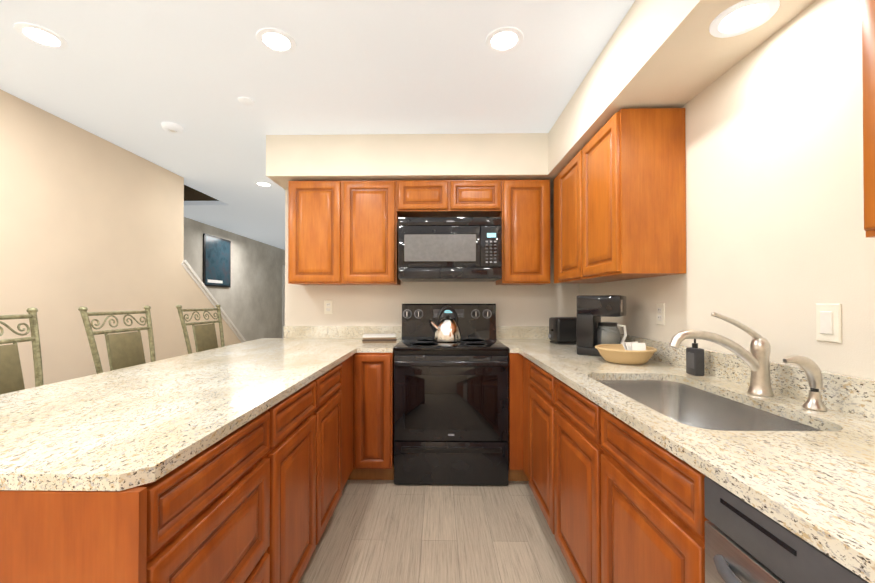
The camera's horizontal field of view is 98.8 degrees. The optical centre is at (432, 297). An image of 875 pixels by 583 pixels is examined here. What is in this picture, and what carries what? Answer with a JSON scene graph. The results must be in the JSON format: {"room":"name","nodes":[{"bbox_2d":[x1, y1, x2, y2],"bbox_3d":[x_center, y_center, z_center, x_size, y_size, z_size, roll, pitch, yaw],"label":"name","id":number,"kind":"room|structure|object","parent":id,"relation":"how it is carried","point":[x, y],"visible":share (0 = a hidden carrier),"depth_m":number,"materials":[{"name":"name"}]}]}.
{"room":"kitchen","nodes":[
{"label":"kitchen","id":0,"kind":"room"},
{"bbox_2d":[0,89,240,388],"bbox_3d":[-2.607,0.006,1.800,0.120,2.470,8.025,0,0,1],"label":"wall","id":1,"kind":"structure","parent":0,"point":[91,222],"depth_m":2.71,"materials":[{"name":"paint"}]},
{"bbox_2d":[181,260,246,342],"bbox_3d":[-2.560,0.458,4.789,0.170,1.658,2.076,0,0,1],"label":"trim","id":2,"kind":"structure","parent":1,"relation":"attached to","point":[185,264],"depth_m":4.20,"materials":[{"name":"white wood"}]},
{"bbox_2d":[183,185,300,340],"bbox_3d":[-2.434,-0.946,6.493,2.720,4.550,6.640,0,0,1],"label":"wall","id":3,"kind":"structure","parent":0,"point":[249,301],"depth_m":7.19,"materials":[{"name":"grey paint"}]},
{"bbox_2d":[203,234,230,287],"bbox_3d":[-3.660,-0.602,6.389,0.030,0.840,0.760,0,0,1],"label":"framed picture","id":4,"kind":"object","parent":3,"relation":"attached to","point":[216,261],"visible":0.95,"depth_m":6.33,"materials":[{"name":"black plastic"}]},
{"bbox_2d":[282,265,284,337],"bbox_3d":[-3.606,0.262,9.372,0.044,2.080,0.620,0,0,1],"label":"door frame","id":5,"kind":"structure","parent":3,"relation":"attached to","point":[283,295],"depth_m":9.07,"materials":[{"name":"paint"}]},
{"bbox_2d":[0,0,634,249],"bbox_3d":[-1.707,-1.243,3.733,6.120,0.060,12.140,0,0,1],"label":"ceiling","id":6,"kind":"structure","parent":0,"point":[131,75],"depth_m":2.05,"materials":[{"name":"paint"}]},
{"bbox_2d":[13,22,68,49],"bbox_3d":[-1.838,-1.226,1.765,0.180,0.006,0.180,0,0,1],"label":"recessed light","id":7,"kind":"object","parent":6,"relation":"in","point":[41,36],"visible":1,"depth_m":1.75,"materials":[{"name":"white"}]},
{"bbox_2d":[161,122,183,133],"bbox_3d":[-1.854,-1.203,2.675,0.136,0.037,0.136,0,0,1],"label":"smoke detector","id":8,"kind":"object","parent":6,"relation":"attached to","point":[172,127],"visible":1,"depth_m":2.64,"materials":[{"name":"white plastic"}]},
{"bbox_2d":[238,97,254,105],"bbox_3d":[-1.159,-1.219,2.334,0.096,0.010,0.096,0,0,1],"label":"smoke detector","id":9,"kind":"object","parent":6,"relation":"in","point":[247,101],"visible":0.98,"depth_m":2.32,"materials":[{"name":"white plastic"}]},
{"bbox_2d":[255,181,272,186],"bbox_3d":[-1.803,-1.208,4.005,0.180,0.006,0.180,0,0,1],"label":"recessed light","id":10,"kind":"object","parent":6,"relation":"in","point":[262,184],"visible":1,"depth_m":4.01,"materials":[{"name":"white"}]},
{"bbox_2d":[256,28,296,53],"bbox_3d":[-0.747,-1.226,1.798,0.180,0.006,0.180,0,0,1],"label":"recessed light","id":11,"kind":"object","parent":6,"relation":"in","point":[275,40],"visible":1,"depth_m":1.79,"materials":[{"name":"white"}]},
{"bbox_2d":[485,26,523,52],"bbox_3d":[0.343,-1.226,1.791,0.180,0.006,0.180,0,0,1],"label":"recessed light","id":12,"kind":"object","parent":6,"relation":"in","point":[504,39],"visible":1,"depth_m":1.78,"materials":[{"name":"white"}]},
{"bbox_2d":[266,133,549,189],"bbox_3d":[-0.199,-1.064,2.978,2.100,0.310,0.360,0,0,1],"label":"soffit","id":13,"kind":"structure","parent":0,"point":[468,156],"depth_m":2.80,"materials":[{"name":"paint"}]},
{"bbox_2d":[299,480,576,582],"bbox_3d":[-1.612,1.289,4.012,6.300,0.060,12.700,0,0,1],"label":"floor","id":14,"kind":"structure","parent":0,"point":[382,531],"depth_m":1.93,"materials":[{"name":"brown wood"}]},
{"bbox_2d":[0,307,43,394],"bbox_3d":[-1.516,0.640,1.435,0.501,1.198,0.475,0,0,1],"label":"bar stool","id":15,"kind":"object","parent":14,"relation":"on","point":[11,377],"visible":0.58,"depth_m":1.53,"materials":[{"name":"metal"}]},
{"bbox_2d":[78,305,155,373],"bbox_3d":[-1.506,0.645,2.055,0.480,1.198,0.454,0,0,1],"label":"bar stool","id":16,"kind":"object","parent":14,"relation":"on","point":[124,350],"visible":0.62,"depth_m":2.02,"materials":[{"name":"metal"}]},
{"bbox_2d":[0,411,269,582],"bbox_3d":[-0.845,0.796,0.958,0.631,0.878,0.550,0,0,1],"label":"base cabinet","id":17,"kind":"object","parent":14,"relation":"on","point":[203,516],"visible":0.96,"depth_m":0.75,"materials":[{"name":"brown wood"}]},
{"bbox_2d":[176,304,224,353],"bbox_3d":[-1.495,0.651,2.746,0.480,1.198,0.454,0,0,5],"label":"bar stool","id":18,"kind":"object","parent":14,"relation":"on","point":[205,337],"visible":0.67,"depth_m":2.73,"materials":[{"name":"metal"}]},
{"bbox_2d":[266,364,341,582],"bbox_3d":[-0.833,0.801,1.690,0.631,0.877,0.910,0,0,1],"label":"base cabinet","id":19,"kind":"object","parent":14,"relation":"on","point":[304,453],"visible":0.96,"depth_m":1.52,"materials":[{"name":"brown wood"}]},
{"bbox_2d":[0,326,401,490],"bbox_3d":[-0.859,0.296,1.921,1.172,0.132,2.466,0,0,1],"label":"countertop","id":20,"kind":"structure","parent":19,"relation":"on","point":[129,427],"depth_m":1.11,"materials":[{"name":"stone"}]},
{"bbox_2d":[362,334,396,342],"bbox_3d":[-0.406,0.313,2.880,0.255,0.052,0.205,0,0,-7],"label":"folded towel","id":21,"kind":"object","parent":20,"relation":"on","point":[379,338],"visible":1,"depth_m":2.79,"materials":[{"name":"fabric"}]},
{"bbox_2d":[339,355,352,489],"bbox_3d":[-0.834,0.806,2.322,0.610,0.877,0.349,0,0,1],"label":"base cabinet","id":22,"kind":"object","parent":14,"relation":"on","point":[346,387],"visible":0.08,"depth_m":2.33,"materials":[{"name":"brown wood"}]},
{"bbox_2d":[348,352,394,479],"bbox_3d":[-0.696,0.810,2.810,0.870,0.877,0.671,0,0,1],"label":"base cabinet","id":23,"kind":"object","parent":14,"relation":"on","point":[373,416],"visible":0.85,"depth_m":2.47,"materials":[{"name":"brown wood"}]},
{"bbox_2d":[394,304,508,484],"bbox_3d":[0.128,0.649,2.767,0.761,1.200,0.685,0,0,1],"label":"range","id":24,"kind":"object","parent":14,"relation":"on","point":[451,413],"visible":0.92,"depth_m":2.47,"materials":[{"name":"black metal"}]},
{"bbox_2d":[428,306,461,342],"bbox_3d":[0.096,0.197,2.843,0.253,0.268,0.216,0,0,1],"label":"kettle","id":25,"kind":"object","parent":24,"relation":"on","point":[447,329],"visible":1,"depth_m":2.78,"materials":[{"name":"metal"}]},
{"bbox_2d":[508,352,528,480],"bbox_3d":[0.865,0.810,2.796,0.700,0.877,0.650,0,0,1],"label":"base cabinet","id":26,"kind":"object","parent":14,"relation":"on","point":[515,381],"visible":0.08,"depth_m":2.48,"materials":[{"name":"brown wood"}]},
{"bbox_2d":[523,356,557,534],"bbox_3d":[0.888,0.804,2.112,0.633,0.877,0.713,0,0,1],"label":"base cabinet","id":27,"kind":"object","parent":14,"relation":"on","point":[539,407],"visible":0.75,"depth_m":2.00,"materials":[{"name":"brown wood"}]},
{"bbox_2d":[554,378,708,582],"bbox_3d":[0.875,0.797,1.254,0.633,0.877,1.000,0,0,1],"label":"base cabinet","id":28,"kind":"object","parent":14,"relation":"on","point":[629,504],"visible":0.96,"depth_m":1.12,"materials":[{"name":"brown wood"}]},
{"bbox_2d":[704,476,868,582],"bbox_3d":[0.823,0.792,0.453,0.678,0.873,0.597,0,0,1],"label":"dishwasher","id":29,"kind":"object","parent":14,"relation":"on","point":[745,542],"visible":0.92,"depth_m":0.64,"materials":[{"name":"silver metal"}]},
{"bbox_3d":[0.839,0.779,-1.004,0.633,0.877,2.300,0,0,1],"label":"base cabinet","id":30,"kind":"object","parent":14,"relation":"on","visible":0},
{"bbox_2d":[496,326,874,582],"bbox_3d":[0.829,0.379,0.503,0.699,0.320,5.246,0,0,1],"label":"countertop","id":31,"kind":"structure","parent":30,"relation":"on","point":[782,456],"depth_m":0.99,"materials":[{"name":"stone"}]},
{"bbox_2d":[548,317,576,344],"bbox_3d":[1.011,0.242,2.768,0.285,0.192,0.170,0,0,-5],"label":"toaster","id":32,"kind":"object","parent":31,"relation":"on","point":[562,330],"visible":0.77,"depth_m":2.68,"materials":[{"name":"black plastic"}]},
{"bbox_2d":[576,295,626,355],"bbox_3d":[1.000,0.161,2.196,0.253,0.345,0.202,0,-1,36],"label":"coffee maker","id":33,"kind":"object","parent":31,"relation":"on","point":[593,330],"visible":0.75,"depth_m":2.14,"materials":[{"name":"black plastic"}]},
{"bbox_2d":[595,341,656,364],"bbox_3d":[0.990,0.282,1.929,0.285,0.099,0.285,0,0,1],"label":"bowl","id":34,"kind":"object","parent":31,"relation":"on","point":[632,353],"visible":1,"depth_m":1.85,"materials":[{"name":"ceramic"}]},
{"bbox_2d":[686,339,704,375],"bbox_3d":[1.110,0.245,1.597,0.055,0.167,0.064,0,0,1],"label":"soap bottle","id":35,"kind":"object","parent":31,"relation":"on","point":[694,359],"visible":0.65,"depth_m":1.57,"materials":[{"name":"black plastic"}]},
{"bbox_2d":[669,312,773,396],"bbox_3d":[0.971,0.188,1.270,0.342,0.277,0.068,0,0,1],"label":"faucet","id":36,"kind":"object","parent":31,"relation":"on","point":[756,360],"visible":1,"depth_m":1.25,"materials":[{"name":"silver metal"}]},
{"bbox_2d":[783,355,826,410],"bbox_3d":[1.087,0.247,1.097,0.112,0.154,0.052,0,0,1],"label":"soap dispenser","id":37,"kind":"object","parent":31,"relation":"on","point":[810,368],"visible":1,"depth_m":1.09,"materials":[{"name":"silver metal"}]},
{"bbox_2d":[301,189,578,325],"bbox_3d":[0.110,0.018,3.205,2.470,2.470,0.120,0,0,1],"label":"wall","id":38,"kind":"structure","parent":0,"point":[381,305],"depth_m":3.15,"materials":[{"name":"paint"}]},
{"bbox_2d":[324,300,332,313],"bbox_3d":[-0.876,0.082,3.154,0.070,0.115,0.010,0,0,1],"label":"electrical outlet","id":39,"kind":"object","parent":38,"relation":"attached to","point":[328,306],"visible":1,"depth_m":3.15,"materials":[{"name":"white plastic"}]},
{"bbox_2d":[288,180,400,284],"bbox_3d":[-0.684,-0.497,2.997,0.828,0.785,0.323,0,0,1],"label":"upper cabinet","id":40,"kind":"object","parent":38,"relation":"attached to","point":[342,232],"visible":1,"depth_m":2.84,"materials":[{"name":"brown wood"}]},
{"bbox_2d":[397,180,500,216],"bbox_3d":[0.128,-0.772,2.986,0.792,0.235,0.323,0,0,1],"label":"upper cabinet","id":41,"kind":"object","parent":38,"relation":"attached to","point":[448,198],"visible":1,"depth_m":2.83,"materials":[{"name":"brown wood"}]},
{"bbox_2d":[398,217,501,281],"bbox_3d":[0.130,-0.359,2.937,0.755,0.450,0.414,0,0,1],"label":"microwave","id":42,"kind":"object","parent":38,"relation":"attached to","point":[449,249],"visible":1,"depth_m":2.73,"materials":[{"name":"black plastic"}]},
{"bbox_2d":[496,180,549,284],"bbox_3d":[0.709,-0.497,2.975,0.364,0.785,0.323,0,0,1],"label":"upper cabinet","id":43,"kind":"object","parent":38,"relation":"attached to","point":[524,214],"visible":0.96,"depth_m":2.82,"materials":[{"name":"brown wood"}]},
{"bbox_2d":[546,0,815,188],"bbox_3d":[1.001,-1.085,0.439,0.360,0.310,5.400,0,0,1],"label":"soffit","id":44,"kind":"structure","parent":0,"point":[665,54],"depth_m":1.56,"materials":[{"name":"paint"}]},
{"bbox_2d":[709,0,779,37],"bbox_3d":[1.024,-0.920,1.238,0.180,0.006,0.180,0,0,1],"label":"recessed light","id":45,"kind":"object","parent":44,"relation":"attached to","point":[742,17],"visible":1,"depth_m":1.23,"materials":[{"name":"white"}]},
{"bbox_2d":[579,0,874,380],"bbox_3d":[1.241,-0.005,0.427,0.120,2.470,5.400,0,0,1],"label":"wall","id":46,"kind":"structure","parent":0,"point":[779,245],"depth_m":1.29,"materials":[{"name":"paint"}]},
{"bbox_2d":[554,108,685,282],"bbox_3d":[1.046,-0.502,2.303,0.323,0.785,1.047,0,0,1],"label":"upper cabinet","id":47,"kind":"object","parent":46,"relation":"attached to","point":[620,196],"visible":1,"depth_m":1.78,"materials":[{"name":"brown wood"}]},
{"bbox_2d":[656,303,664,324],"bbox_3d":[1.200,0.088,1.977,0.010,0.115,0.070,0,0,1],"label":"electrical outlet","id":48,"kind":"object","parent":46,"relation":"attached to","point":[660,313],"visible":1,"depth_m":1.97,"materials":[{"name":"white plastic"}]},
{"bbox_2d":[816,303,841,342],"bbox_3d":[1.186,0.076,1.127,0.011,0.115,0.070,0,0,1],"label":"light switch","id":49,"kind":"object","parent":46,"relation":"attached to","point":[828,324],"visible":1,"depth_m":1.12,"materials":[{"name":"white plastic"}]},
{"bbox_2d":[862,0,874,237],"bbox_3d":[1.015,-0.518,0.304,0.323,0.785,0.920,0,0,1],"label":"upper cabinet","id":50,"kind":"object","parent":46,"relation":"attached to","point":[868,40],"visible":1,"depth_m":0.74,"materials":[{"name":"brown wood"}]}
]}

